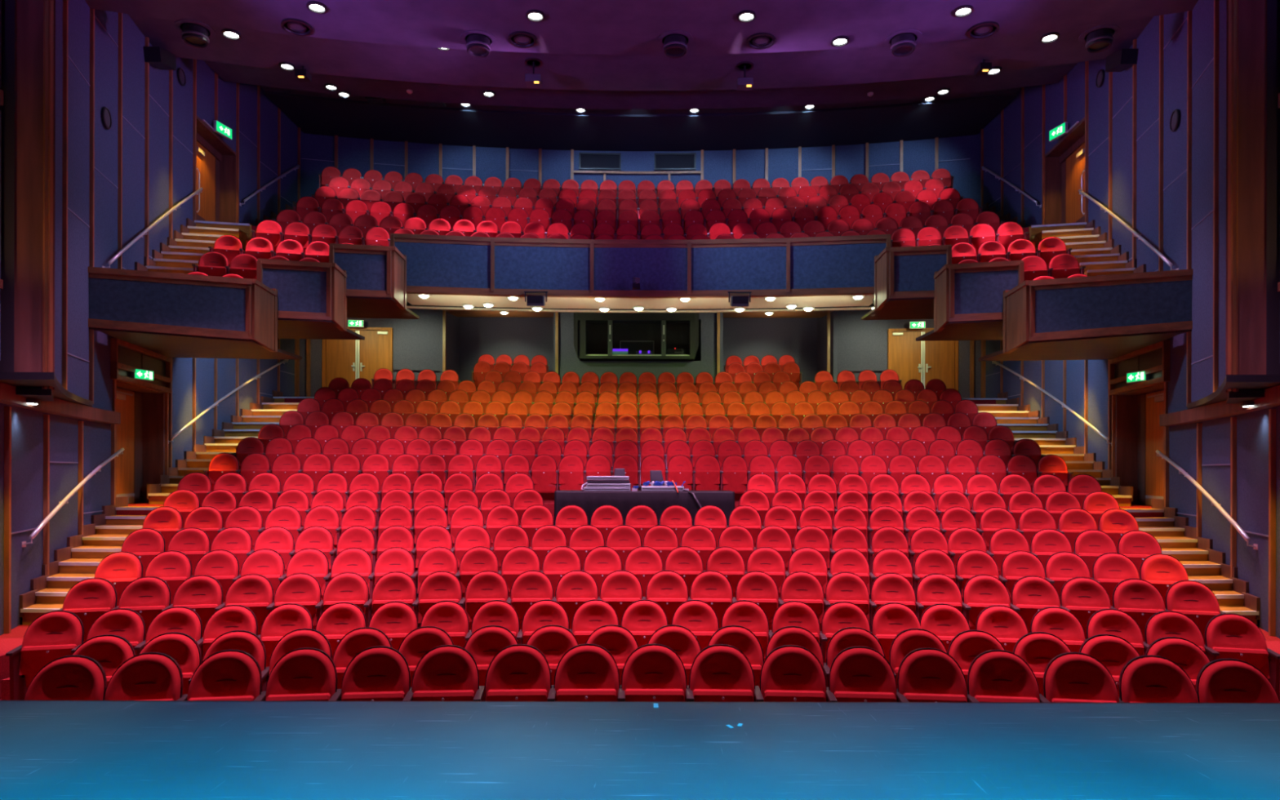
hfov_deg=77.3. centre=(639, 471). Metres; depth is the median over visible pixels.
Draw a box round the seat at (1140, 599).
[1112,578,1168,642]
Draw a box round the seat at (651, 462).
[640,454,668,485]
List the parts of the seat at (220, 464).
backrest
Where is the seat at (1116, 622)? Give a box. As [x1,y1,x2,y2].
[1086,608,1149,655]
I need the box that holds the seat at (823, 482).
[807,473,840,508]
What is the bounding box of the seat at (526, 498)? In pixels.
[512,488,543,524]
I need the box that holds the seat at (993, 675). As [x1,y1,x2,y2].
[967,649,1049,702]
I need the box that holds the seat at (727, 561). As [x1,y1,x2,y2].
[706,546,746,597]
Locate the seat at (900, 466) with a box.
[888,454,920,490]
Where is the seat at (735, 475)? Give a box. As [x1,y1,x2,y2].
[721,454,751,493]
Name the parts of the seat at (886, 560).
backrest, armrest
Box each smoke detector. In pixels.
[406,88,413,93]
[866,92,873,96]
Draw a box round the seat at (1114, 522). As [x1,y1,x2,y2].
[1098,508,1138,552]
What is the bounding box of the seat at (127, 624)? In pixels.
[86,608,146,655]
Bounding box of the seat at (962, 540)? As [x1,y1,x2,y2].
[947,527,994,568]
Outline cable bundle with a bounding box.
[642,480,676,485]
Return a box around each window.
[573,312,698,360]
[578,152,621,170]
[654,152,695,170]
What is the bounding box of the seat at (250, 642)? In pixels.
[202,630,269,692]
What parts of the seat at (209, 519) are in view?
backrest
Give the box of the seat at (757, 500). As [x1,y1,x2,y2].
[738,488,769,525]
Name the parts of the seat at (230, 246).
backrest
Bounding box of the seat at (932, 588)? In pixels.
[915,573,970,623]
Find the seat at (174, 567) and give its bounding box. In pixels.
[145,550,194,604]
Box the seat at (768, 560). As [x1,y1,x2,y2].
[746,546,789,597]
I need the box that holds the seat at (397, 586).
[370,571,420,627]
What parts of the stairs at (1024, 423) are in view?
skirting, skirting, skirting, skirting, skirting, skirting, skirting, skirting, skirting, skirting, skirting, skirting, skirting, skirting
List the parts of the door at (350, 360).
frame, lock plate, frame, frame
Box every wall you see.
[0,0,300,635]
[294,308,986,398]
[300,129,981,208]
[579,319,701,360]
[980,0,1279,638]
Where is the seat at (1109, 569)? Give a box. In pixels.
[1092,552,1139,606]
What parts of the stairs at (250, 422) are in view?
skirting, skirting, skirting, skirting, skirting, skirting, skirting, skirting, skirting, skirting, skirting, skirting, skirting, skirting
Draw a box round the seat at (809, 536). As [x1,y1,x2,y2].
[793,525,835,571]
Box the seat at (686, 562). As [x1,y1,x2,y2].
[664,546,705,596]
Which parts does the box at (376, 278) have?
post, fabric panel, cap rail, rail, post, return panel, post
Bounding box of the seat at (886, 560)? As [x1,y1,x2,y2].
[871,548,919,595]
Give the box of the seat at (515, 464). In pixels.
[503,454,531,485]
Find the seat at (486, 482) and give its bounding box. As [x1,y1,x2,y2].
[475,472,505,507]
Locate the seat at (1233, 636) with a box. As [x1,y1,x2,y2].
[1204,613,1279,700]
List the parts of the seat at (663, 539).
backrest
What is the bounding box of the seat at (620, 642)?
[585,624,638,684]
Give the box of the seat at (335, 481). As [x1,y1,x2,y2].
[316,472,350,508]
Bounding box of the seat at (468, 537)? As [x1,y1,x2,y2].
[453,524,493,570]
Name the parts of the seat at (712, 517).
backrest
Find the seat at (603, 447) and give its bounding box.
[588,440,614,468]
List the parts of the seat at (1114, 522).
backrest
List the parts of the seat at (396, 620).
backrest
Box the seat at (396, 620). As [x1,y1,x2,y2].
[368,600,417,650]
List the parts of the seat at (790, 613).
backrest, armrest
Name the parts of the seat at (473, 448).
backrest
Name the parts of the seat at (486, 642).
backrest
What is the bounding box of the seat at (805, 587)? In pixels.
[780,571,831,631]
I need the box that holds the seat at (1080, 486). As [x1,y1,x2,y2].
[1067,474,1102,508]
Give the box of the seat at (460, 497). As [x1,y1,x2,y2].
[447,488,480,525]
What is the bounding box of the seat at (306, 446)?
[293,437,322,469]
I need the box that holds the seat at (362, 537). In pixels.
[336,525,377,572]
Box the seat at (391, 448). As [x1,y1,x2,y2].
[377,438,404,470]
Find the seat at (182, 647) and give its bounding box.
[139,631,201,695]
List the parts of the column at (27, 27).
blue panel, blue panel, blue panel, rail, rail, column panel, edge moulding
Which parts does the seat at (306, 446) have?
backrest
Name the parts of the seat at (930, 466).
backrest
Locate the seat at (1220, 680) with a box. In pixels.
[1195,658,1279,702]
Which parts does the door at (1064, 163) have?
panel, pull handle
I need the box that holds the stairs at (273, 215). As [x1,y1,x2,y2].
[248,200,297,226]
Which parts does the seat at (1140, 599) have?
backrest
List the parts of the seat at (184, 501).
backrest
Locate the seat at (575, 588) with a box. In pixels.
[555,569,601,629]
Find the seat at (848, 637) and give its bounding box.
[826,626,896,678]
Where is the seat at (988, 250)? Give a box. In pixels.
[977,240,1010,262]
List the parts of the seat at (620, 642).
backrest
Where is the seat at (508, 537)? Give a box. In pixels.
[493,524,531,570]
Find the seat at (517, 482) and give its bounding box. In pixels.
[505,472,533,506]
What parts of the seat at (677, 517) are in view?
backrest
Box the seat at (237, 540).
[210,526,253,574]
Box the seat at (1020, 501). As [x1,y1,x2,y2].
[1008,490,1043,528]
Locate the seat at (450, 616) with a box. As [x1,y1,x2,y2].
[420,600,471,648]
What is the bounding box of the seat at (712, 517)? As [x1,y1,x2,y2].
[693,505,728,546]
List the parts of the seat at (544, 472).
backrest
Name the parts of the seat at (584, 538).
backrest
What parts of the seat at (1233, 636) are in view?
backrest, armrest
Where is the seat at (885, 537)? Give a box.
[871,526,915,573]
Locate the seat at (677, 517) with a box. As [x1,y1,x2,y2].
[659,505,692,546]
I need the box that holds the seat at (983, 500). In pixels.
[972,490,1013,528]
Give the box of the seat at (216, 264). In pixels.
[191,251,230,276]
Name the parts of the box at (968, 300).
post, return panel, post, rail, fabric panel, cap rail, post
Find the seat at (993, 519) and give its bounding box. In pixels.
[979,506,1023,551]
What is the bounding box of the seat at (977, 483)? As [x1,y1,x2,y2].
[965,474,1004,510]
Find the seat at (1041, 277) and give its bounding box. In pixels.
[1032,275,1054,279]
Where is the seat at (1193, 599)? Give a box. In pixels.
[1164,580,1225,644]
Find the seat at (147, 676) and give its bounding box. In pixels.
[104,652,187,700]
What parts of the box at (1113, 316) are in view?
post, return panel, post, rail, cap rail, fabric panel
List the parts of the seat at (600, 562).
backrest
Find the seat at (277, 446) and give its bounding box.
[265,437,294,469]
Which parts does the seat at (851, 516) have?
backrest, armrest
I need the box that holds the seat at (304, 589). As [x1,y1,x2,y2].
[274,573,323,630]
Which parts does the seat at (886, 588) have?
backrest, armrest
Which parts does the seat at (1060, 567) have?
backrest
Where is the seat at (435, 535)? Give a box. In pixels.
[415,524,454,571]
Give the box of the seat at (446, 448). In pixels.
[431,439,458,470]
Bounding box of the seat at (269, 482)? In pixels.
[248,472,282,508]
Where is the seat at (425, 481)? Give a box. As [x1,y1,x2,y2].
[413,472,444,507]
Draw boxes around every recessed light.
[26,398,40,404]
[173,18,216,48]
[221,28,241,39]
[279,62,295,71]
[306,0,327,13]
[324,83,337,90]
[337,90,351,97]
[417,293,431,297]
[436,48,450,50]
[459,103,471,106]
[460,29,496,57]
[462,304,474,308]
[482,90,495,97]
[482,302,494,307]
[499,311,509,314]
[506,296,519,300]
[525,9,544,22]
[531,306,542,311]
[575,108,586,113]
[593,297,606,301]
[598,306,610,311]
[632,306,644,311]
[657,30,693,57]
[665,306,677,311]
[678,297,691,301]
[688,108,699,113]
[733,306,745,311]
[737,9,755,22]
[764,297,777,301]
[764,311,773,315]
[785,303,797,308]
[802,306,814,311]
[804,104,815,109]
[831,35,848,47]
[851,294,864,299]
[884,29,922,57]
[923,96,935,102]
[936,88,950,95]
[953,4,973,17]
[986,66,1001,75]
[1040,31,1059,43]
[1078,24,1120,53]
[1240,400,1253,407]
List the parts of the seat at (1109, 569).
backrest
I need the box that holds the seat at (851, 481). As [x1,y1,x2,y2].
[838,473,872,509]
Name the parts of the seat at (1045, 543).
backrest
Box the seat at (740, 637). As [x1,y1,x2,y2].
[707,625,764,688]
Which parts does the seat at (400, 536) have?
backrest, armrest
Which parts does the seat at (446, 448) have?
backrest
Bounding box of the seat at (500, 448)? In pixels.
[485,439,511,470]
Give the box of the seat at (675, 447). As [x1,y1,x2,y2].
[666,440,693,469]
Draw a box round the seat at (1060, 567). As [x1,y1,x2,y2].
[1044,551,1100,603]
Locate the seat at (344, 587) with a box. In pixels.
[322,572,372,626]
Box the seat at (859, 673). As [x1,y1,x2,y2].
[828,645,908,702]
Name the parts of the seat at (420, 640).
backrest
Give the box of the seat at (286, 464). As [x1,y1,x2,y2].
[271,453,302,490]
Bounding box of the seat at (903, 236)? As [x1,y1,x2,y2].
[890,227,919,247]
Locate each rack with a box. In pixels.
[582,486,631,490]
[586,475,629,479]
[586,480,630,483]
[586,483,631,486]
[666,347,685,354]
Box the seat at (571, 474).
[558,454,586,490]
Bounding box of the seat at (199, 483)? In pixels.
[177,472,211,506]
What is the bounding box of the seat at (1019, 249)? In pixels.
[1007,238,1040,260]
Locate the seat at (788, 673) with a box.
[760,644,837,702]
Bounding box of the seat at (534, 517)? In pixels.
[520,504,555,546]
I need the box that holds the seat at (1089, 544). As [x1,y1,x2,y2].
[1074,528,1116,578]
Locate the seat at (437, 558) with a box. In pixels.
[417,546,460,595]
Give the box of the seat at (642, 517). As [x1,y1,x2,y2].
[625,505,657,546]
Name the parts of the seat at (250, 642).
backrest, armrest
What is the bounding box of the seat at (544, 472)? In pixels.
[531,454,559,493]
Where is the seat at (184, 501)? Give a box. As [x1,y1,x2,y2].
[163,488,199,528]
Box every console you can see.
[612,348,627,354]
[635,351,652,354]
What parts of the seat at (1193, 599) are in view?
backrest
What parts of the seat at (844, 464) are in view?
backrest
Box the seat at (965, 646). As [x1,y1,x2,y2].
[947,630,1005,688]
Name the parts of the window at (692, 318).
frame, frame, frame, frame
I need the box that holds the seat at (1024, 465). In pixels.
[1007,454,1042,492]
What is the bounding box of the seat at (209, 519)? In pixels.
[183,506,224,551]
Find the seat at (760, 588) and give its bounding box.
[735,570,783,630]
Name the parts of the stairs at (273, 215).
skirting, skirting, skirting, skirting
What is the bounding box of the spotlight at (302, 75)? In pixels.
[294,66,311,82]
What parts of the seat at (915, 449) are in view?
backrest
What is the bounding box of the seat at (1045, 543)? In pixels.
[1030,528,1080,568]
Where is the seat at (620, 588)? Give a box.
[600,569,645,626]
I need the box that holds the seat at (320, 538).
[294,525,337,573]
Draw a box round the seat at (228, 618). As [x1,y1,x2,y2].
[201,604,260,662]
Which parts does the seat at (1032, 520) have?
backrest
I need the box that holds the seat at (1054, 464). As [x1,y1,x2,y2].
[1037,454,1073,491]
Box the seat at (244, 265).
[229,253,257,279]
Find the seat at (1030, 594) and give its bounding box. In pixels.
[1011,575,1071,633]
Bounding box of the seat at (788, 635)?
[765,626,830,687]
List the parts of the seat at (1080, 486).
backrest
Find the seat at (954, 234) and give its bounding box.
[942,225,973,246]
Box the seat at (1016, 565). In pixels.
[1001,550,1054,602]
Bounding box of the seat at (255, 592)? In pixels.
[224,573,275,635]
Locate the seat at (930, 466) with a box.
[917,454,950,492]
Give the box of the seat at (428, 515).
[413,505,450,546]
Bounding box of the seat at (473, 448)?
[458,439,485,470]
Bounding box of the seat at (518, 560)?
[501,546,542,596]
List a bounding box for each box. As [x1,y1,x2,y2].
[88,266,302,359]
[256,258,364,339]
[328,243,419,319]
[364,96,385,103]
[426,101,445,106]
[631,485,638,491]
[861,244,951,319]
[915,260,1024,341]
[978,268,1193,360]
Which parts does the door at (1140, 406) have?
transom panel, transom rail, transom rail, transom rail, panel, kick plate, closer arm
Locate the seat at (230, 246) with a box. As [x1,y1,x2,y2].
[208,235,244,265]
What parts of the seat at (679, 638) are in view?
backrest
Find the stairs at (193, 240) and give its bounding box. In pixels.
[134,213,257,274]
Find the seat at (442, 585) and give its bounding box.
[417,570,465,625]
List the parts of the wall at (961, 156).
wood rail, wood rail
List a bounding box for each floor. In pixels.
[0,383,995,700]
[0,625,29,697]
[0,700,1279,799]
[245,240,1035,246]
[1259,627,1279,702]
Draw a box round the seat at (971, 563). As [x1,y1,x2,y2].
[955,549,1007,601]
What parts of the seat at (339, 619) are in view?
backrest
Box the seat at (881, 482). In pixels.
[868,473,903,504]
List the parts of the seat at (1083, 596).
backrest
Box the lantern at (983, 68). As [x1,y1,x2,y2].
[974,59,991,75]
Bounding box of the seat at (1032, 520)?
[1018,507,1064,551]
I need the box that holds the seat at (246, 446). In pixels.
[231,436,265,469]
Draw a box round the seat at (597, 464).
[585,454,613,483]
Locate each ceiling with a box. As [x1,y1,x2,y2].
[84,0,1198,114]
[264,90,1017,151]
[406,293,874,309]
[441,309,558,317]
[721,310,839,317]
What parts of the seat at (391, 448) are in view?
backrest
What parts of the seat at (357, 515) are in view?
backrest, armrest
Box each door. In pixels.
[110,337,171,506]
[196,115,235,222]
[321,326,393,387]
[887,328,958,391]
[1044,116,1084,224]
[1109,339,1169,508]
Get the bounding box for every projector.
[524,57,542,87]
[736,61,753,90]
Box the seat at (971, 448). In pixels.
[955,439,986,471]
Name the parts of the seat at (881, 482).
backrest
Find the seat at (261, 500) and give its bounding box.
[238,488,273,527]
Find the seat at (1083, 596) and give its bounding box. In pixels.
[1060,577,1115,639]
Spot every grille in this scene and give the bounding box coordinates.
[104,109,110,127]
[179,69,184,84]
[527,295,542,302]
[732,296,748,303]
[1097,71,1102,86]
[1171,111,1177,129]
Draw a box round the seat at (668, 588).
[645,569,692,625]
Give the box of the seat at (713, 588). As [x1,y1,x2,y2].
[689,570,736,628]
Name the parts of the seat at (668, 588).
backrest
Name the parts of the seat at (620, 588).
backrest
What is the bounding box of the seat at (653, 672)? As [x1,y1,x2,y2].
[621,643,693,701]
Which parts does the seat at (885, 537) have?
backrest, armrest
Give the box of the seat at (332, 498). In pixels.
[310,488,346,526]
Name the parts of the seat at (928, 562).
backrest, armrest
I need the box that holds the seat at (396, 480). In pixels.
[381,472,413,502]
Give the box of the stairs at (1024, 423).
[961,391,1133,506]
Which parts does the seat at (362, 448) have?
backrest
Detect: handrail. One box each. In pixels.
[22,448,124,547]
[102,187,203,267]
[168,359,288,444]
[239,164,299,206]
[982,166,1041,208]
[991,360,1111,445]
[1078,189,1178,270]
[1155,449,1257,550]
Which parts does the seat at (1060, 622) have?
backrest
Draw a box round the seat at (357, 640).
[333,626,391,688]
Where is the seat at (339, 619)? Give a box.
[315,602,366,659]
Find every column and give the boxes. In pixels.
[0,0,55,400]
[1226,0,1279,404]
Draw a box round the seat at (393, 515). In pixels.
[377,505,415,547]
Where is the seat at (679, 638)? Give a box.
[647,624,701,684]
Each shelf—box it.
[0,372,93,406]
[1186,374,1279,408]
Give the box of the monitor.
[619,340,653,354]
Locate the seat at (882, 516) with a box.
[869,506,909,542]
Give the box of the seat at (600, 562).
[583,546,622,596]
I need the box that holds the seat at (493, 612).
[471,600,522,644]
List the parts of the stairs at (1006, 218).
skirting, skirting, skirting, skirting, skirting, skirting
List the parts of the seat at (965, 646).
backrest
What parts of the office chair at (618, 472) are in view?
backrest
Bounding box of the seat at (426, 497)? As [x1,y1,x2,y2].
[413,488,447,519]
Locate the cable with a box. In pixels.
[679,489,702,508]
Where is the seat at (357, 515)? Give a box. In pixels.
[341,505,378,547]
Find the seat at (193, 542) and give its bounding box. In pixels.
[167,527,210,575]
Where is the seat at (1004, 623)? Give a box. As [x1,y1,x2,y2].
[975,604,1028,652]
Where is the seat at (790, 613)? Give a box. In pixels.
[771,600,827,662]
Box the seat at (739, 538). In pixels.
[718,524,755,570]
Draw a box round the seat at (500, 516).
[485,504,521,546]
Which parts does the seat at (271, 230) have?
backrest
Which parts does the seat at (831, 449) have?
backrest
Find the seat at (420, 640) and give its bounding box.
[398,626,453,687]
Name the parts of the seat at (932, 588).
backrest, armrest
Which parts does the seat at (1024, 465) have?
backrest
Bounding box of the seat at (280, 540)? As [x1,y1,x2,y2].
[253,526,295,573]
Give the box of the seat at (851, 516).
[833,506,872,549]
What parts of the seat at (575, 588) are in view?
backrest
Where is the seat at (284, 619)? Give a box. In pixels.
[260,603,313,666]
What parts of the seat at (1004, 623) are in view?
backrest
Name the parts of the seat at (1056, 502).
backrest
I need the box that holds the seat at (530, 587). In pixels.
[510,570,556,629]
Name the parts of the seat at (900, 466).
backrest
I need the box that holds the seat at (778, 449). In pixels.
[768,440,796,471]
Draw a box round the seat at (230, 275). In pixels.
[222,273,244,278]
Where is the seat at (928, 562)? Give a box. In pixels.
[914,549,963,593]
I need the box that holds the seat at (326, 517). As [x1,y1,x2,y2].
[303,505,342,548]
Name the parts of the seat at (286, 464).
backrest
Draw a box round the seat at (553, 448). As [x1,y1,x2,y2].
[537,439,563,470]
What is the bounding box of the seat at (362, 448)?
[351,438,377,470]
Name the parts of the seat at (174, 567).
backrest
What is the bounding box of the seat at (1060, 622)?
[1030,606,1086,652]
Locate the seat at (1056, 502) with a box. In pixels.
[1044,490,1080,528]
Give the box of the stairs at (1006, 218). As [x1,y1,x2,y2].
[982,202,1032,227]
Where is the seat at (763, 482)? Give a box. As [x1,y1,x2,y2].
[744,473,777,508]
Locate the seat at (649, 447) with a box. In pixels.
[640,440,666,466]
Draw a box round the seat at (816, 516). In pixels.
[799,505,837,548]
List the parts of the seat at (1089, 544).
backrest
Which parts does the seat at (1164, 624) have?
backrest, armrest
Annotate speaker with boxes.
[102,106,111,129]
[143,46,176,70]
[177,67,186,85]
[280,17,312,36]
[507,31,537,48]
[524,291,547,306]
[727,291,751,306]
[746,32,775,49]
[967,21,999,39]
[1095,69,1104,88]
[1105,48,1138,71]
[1169,109,1179,131]
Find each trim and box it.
[406,302,874,310]
[406,306,870,312]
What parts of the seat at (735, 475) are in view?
backrest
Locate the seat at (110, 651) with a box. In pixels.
[71,634,135,686]
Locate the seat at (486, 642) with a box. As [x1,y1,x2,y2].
[463,625,518,696]
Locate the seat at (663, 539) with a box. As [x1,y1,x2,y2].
[642,524,678,570]
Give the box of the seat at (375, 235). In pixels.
[364,226,390,246]
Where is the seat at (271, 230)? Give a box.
[251,220,284,253]
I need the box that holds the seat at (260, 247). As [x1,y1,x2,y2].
[244,237,275,258]
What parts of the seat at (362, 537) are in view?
backrest, armrest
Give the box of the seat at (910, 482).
[899,473,935,502]
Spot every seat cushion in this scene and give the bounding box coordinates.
[20,644,76,688]
[62,607,111,642]
[105,577,137,606]
[106,675,111,686]
[120,605,165,639]
[129,641,138,655]
[132,551,159,577]
[142,698,173,700]
[155,528,178,551]
[158,577,186,604]
[173,604,217,637]
[177,509,193,528]
[182,551,205,575]
[182,672,193,695]
[188,695,253,700]
[198,265,226,276]
[200,528,219,551]
[202,638,215,653]
[208,469,236,491]
[212,575,235,602]
[213,247,239,265]
[217,509,233,527]
[225,602,269,635]
[229,490,244,507]
[229,550,248,574]
[230,266,256,279]
[235,452,261,469]
[240,469,267,491]
[240,527,259,550]
[245,249,271,258]
[255,550,290,573]
[256,231,279,253]
[257,508,270,527]
[261,574,280,601]
[261,635,283,666]
[265,452,284,469]
[265,527,298,549]
[265,693,330,701]
[266,490,278,508]
[272,469,298,490]
[274,601,316,630]
[276,251,301,261]
[284,233,308,253]
[284,490,311,508]
[287,573,325,599]
[294,453,315,469]
[295,549,330,573]
[296,508,306,526]
[302,469,328,490]
[303,526,337,548]
[305,253,328,262]
[311,235,335,244]
[317,490,346,508]
[323,453,346,469]
[323,600,364,612]
[324,634,346,659]
[331,573,369,599]
[333,469,358,490]
[334,508,342,526]
[336,666,346,688]
[337,548,373,572]
[338,236,361,244]
[341,526,373,533]
[341,691,404,701]
[349,490,377,496]
[351,453,374,470]
[362,469,387,490]
[365,238,387,245]
[372,600,413,612]
[374,572,411,582]
[377,548,411,556]
[378,525,410,534]
[379,453,402,470]
[382,490,409,497]
[385,633,408,650]
[392,469,417,490]
[407,453,429,464]
[408,665,416,687]
[413,490,440,498]
[413,689,474,701]
[414,507,422,515]
[414,525,445,537]
[416,547,449,571]
[418,572,455,583]
[418,599,458,623]
[420,469,444,490]
[436,453,455,470]
[444,490,455,507]
[447,631,465,647]
[448,470,472,478]
[448,507,457,525]
[451,525,481,547]
[455,547,471,570]
[460,571,479,597]
[463,453,482,470]
[466,598,505,630]
[475,490,488,507]
[476,470,500,477]
[476,664,488,696]
[480,507,493,525]
[486,453,508,470]
[486,525,504,546]
[486,688,546,701]
[494,547,513,570]
[502,571,524,596]
[504,470,528,484]
[506,490,519,506]
[511,598,551,629]
[512,453,534,470]
[514,507,527,524]
[521,525,542,546]
[523,631,533,644]
[532,470,555,493]
[532,547,553,570]
[537,453,559,470]
[543,571,568,596]
[548,663,558,684]
[556,525,579,546]
[556,688,616,701]
[557,598,595,629]
[559,470,582,490]
[564,453,586,470]
[570,547,594,570]
[573,631,593,644]
[586,470,609,475]
[586,571,612,596]
[589,453,611,461]
[594,525,617,546]
[601,598,639,626]
[611,547,635,570]
[613,470,636,490]
[615,453,637,460]
[616,663,624,684]
[624,688,684,701]
[630,571,657,596]
[630,631,654,647]
[631,525,653,546]
[641,454,663,460]
[641,470,664,485]
[648,598,686,625]
[652,547,675,570]
[667,454,689,461]
[667,525,690,546]
[668,470,691,490]
[675,571,701,596]
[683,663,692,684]
[691,631,715,650]
[692,454,714,470]
[692,547,715,570]
[692,598,731,628]
[693,688,752,702]
[695,470,719,490]
[704,525,725,546]
[718,454,740,471]
[719,571,743,597]
[723,470,746,493]
[733,547,752,570]
[738,598,777,630]
[742,525,760,547]
[744,454,766,471]
[750,470,773,478]
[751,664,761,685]
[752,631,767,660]
[755,508,768,525]
[762,491,774,508]
[764,689,825,702]
[765,572,784,597]
[766,525,795,547]
[770,454,792,471]
[772,547,791,571]
[777,470,801,478]
[783,599,822,631]
[790,508,801,525]
[791,572,826,598]
[795,491,805,508]
[795,548,829,571]
[796,454,813,471]
[800,526,831,548]
[805,471,829,491]
[811,632,818,641]
[822,454,841,471]
[825,508,834,526]
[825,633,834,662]
[826,491,835,500]
[828,600,868,613]
[832,573,868,585]
[833,471,857,491]
[833,548,867,558]
[834,691,896,702]
[835,526,866,535]
[840,491,866,498]
[848,454,869,471]
[860,509,867,517]
[862,471,886,491]
[871,491,898,498]
[871,527,903,535]
[872,509,902,515]
[873,549,907,556]
[874,600,915,612]
[875,454,897,471]
[875,573,911,583]
[875,634,896,663]
[890,471,915,490]
[892,239,915,247]
[894,667,898,684]
[902,491,929,499]
[903,693,967,702]
[904,454,925,471]
[907,527,939,549]
[913,550,947,573]
[917,574,955,582]
[918,238,941,245]
[919,471,945,492]
[920,601,961,614]
[933,453,954,471]
[934,492,962,509]
[937,635,954,651]
[939,509,969,518]
[943,528,976,540]
[945,236,968,246]
[949,471,975,492]
[951,254,976,263]
[951,550,965,566]
[959,453,982,471]
[960,575,998,601]
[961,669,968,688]
[967,603,1009,630]
[968,492,978,510]
[971,235,995,255]
[974,695,1039,702]
[975,510,985,528]
[979,471,1005,492]
[980,253,1005,262]
[982,528,999,551]
[986,453,1011,471]
[992,551,1011,575]
[995,637,1019,652]
[999,233,1022,253]
[1002,492,1015,510]
[1005,576,1044,602]
[1009,251,1035,260]
[1009,471,1036,492]
[1011,510,1023,528]
[1015,453,1040,471]
[1016,604,1059,633]
[1022,528,1042,551]
[1024,269,1047,280]
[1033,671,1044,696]
[1034,551,1055,568]
[1035,492,1051,509]
[1040,248,1066,270]
[1040,471,1067,488]
[1048,511,1063,528]
[1049,577,1071,603]
[1051,697,1117,702]
[1052,266,1079,278]
[1062,529,1085,552]
[1062,640,1084,652]
[1065,605,1110,639]
[1071,493,1089,508]
[1078,553,1103,578]
[1088,511,1103,529]
[1097,578,1124,606]
[1102,530,1129,552]
[1111,675,1119,697]
[1118,608,1164,642]
[1123,554,1150,578]
[1130,643,1144,655]
[1146,580,1177,608]
[1172,609,1220,644]
[1191,679,1196,689]
[1212,646,1268,669]
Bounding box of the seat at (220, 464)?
[203,453,240,491]
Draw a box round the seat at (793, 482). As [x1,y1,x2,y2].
[777,473,808,508]
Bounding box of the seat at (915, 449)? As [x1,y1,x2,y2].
[900,439,927,471]
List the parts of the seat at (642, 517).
backrest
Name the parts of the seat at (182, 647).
backrest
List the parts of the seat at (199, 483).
backrest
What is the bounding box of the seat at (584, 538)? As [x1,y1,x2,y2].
[568,524,604,570]
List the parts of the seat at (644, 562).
backrest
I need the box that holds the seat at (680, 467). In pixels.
[666,454,695,490]
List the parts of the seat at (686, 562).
backrest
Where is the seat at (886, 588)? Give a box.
[871,572,924,621]
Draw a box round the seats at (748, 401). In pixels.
[257,166,1018,454]
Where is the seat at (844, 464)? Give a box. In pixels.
[831,454,862,491]
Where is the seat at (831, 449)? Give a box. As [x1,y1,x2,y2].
[820,440,845,471]
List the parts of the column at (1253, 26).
edge moulding, column panel, rail, rail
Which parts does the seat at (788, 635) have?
backrest, armrest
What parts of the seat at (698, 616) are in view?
backrest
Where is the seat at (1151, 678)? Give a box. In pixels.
[1118,654,1198,702]
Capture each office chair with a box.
[613,468,633,487]
[638,470,664,490]
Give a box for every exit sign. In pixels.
[131,368,153,381]
[213,120,231,140]
[347,320,364,327]
[909,321,925,328]
[1048,121,1067,142]
[1126,370,1149,382]
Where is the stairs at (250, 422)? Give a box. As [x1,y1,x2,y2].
[146,390,314,504]
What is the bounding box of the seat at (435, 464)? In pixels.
[419,453,448,490]
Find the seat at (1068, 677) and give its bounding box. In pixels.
[1043,652,1124,702]
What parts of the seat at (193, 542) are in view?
backrest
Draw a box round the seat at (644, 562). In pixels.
[624,546,662,596]
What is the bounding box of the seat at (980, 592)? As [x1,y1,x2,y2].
[963,574,1019,630]
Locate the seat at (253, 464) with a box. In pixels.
[240,453,271,491]
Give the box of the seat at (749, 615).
[721,600,773,660]
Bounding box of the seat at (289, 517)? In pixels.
[264,505,303,549]
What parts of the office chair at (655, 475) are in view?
backrest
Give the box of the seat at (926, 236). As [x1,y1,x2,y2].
[916,226,946,245]
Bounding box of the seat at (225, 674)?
[186,649,266,700]
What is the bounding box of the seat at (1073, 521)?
[1057,507,1097,552]
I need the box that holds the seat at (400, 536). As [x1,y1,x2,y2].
[376,525,417,571]
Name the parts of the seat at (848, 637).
backrest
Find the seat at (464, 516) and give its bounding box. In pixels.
[449,504,486,547]
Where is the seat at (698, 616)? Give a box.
[671,600,719,650]
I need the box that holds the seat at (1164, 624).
[1144,610,1219,661]
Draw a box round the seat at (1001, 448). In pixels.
[983,439,1016,471]
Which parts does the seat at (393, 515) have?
backrest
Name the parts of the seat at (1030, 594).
backrest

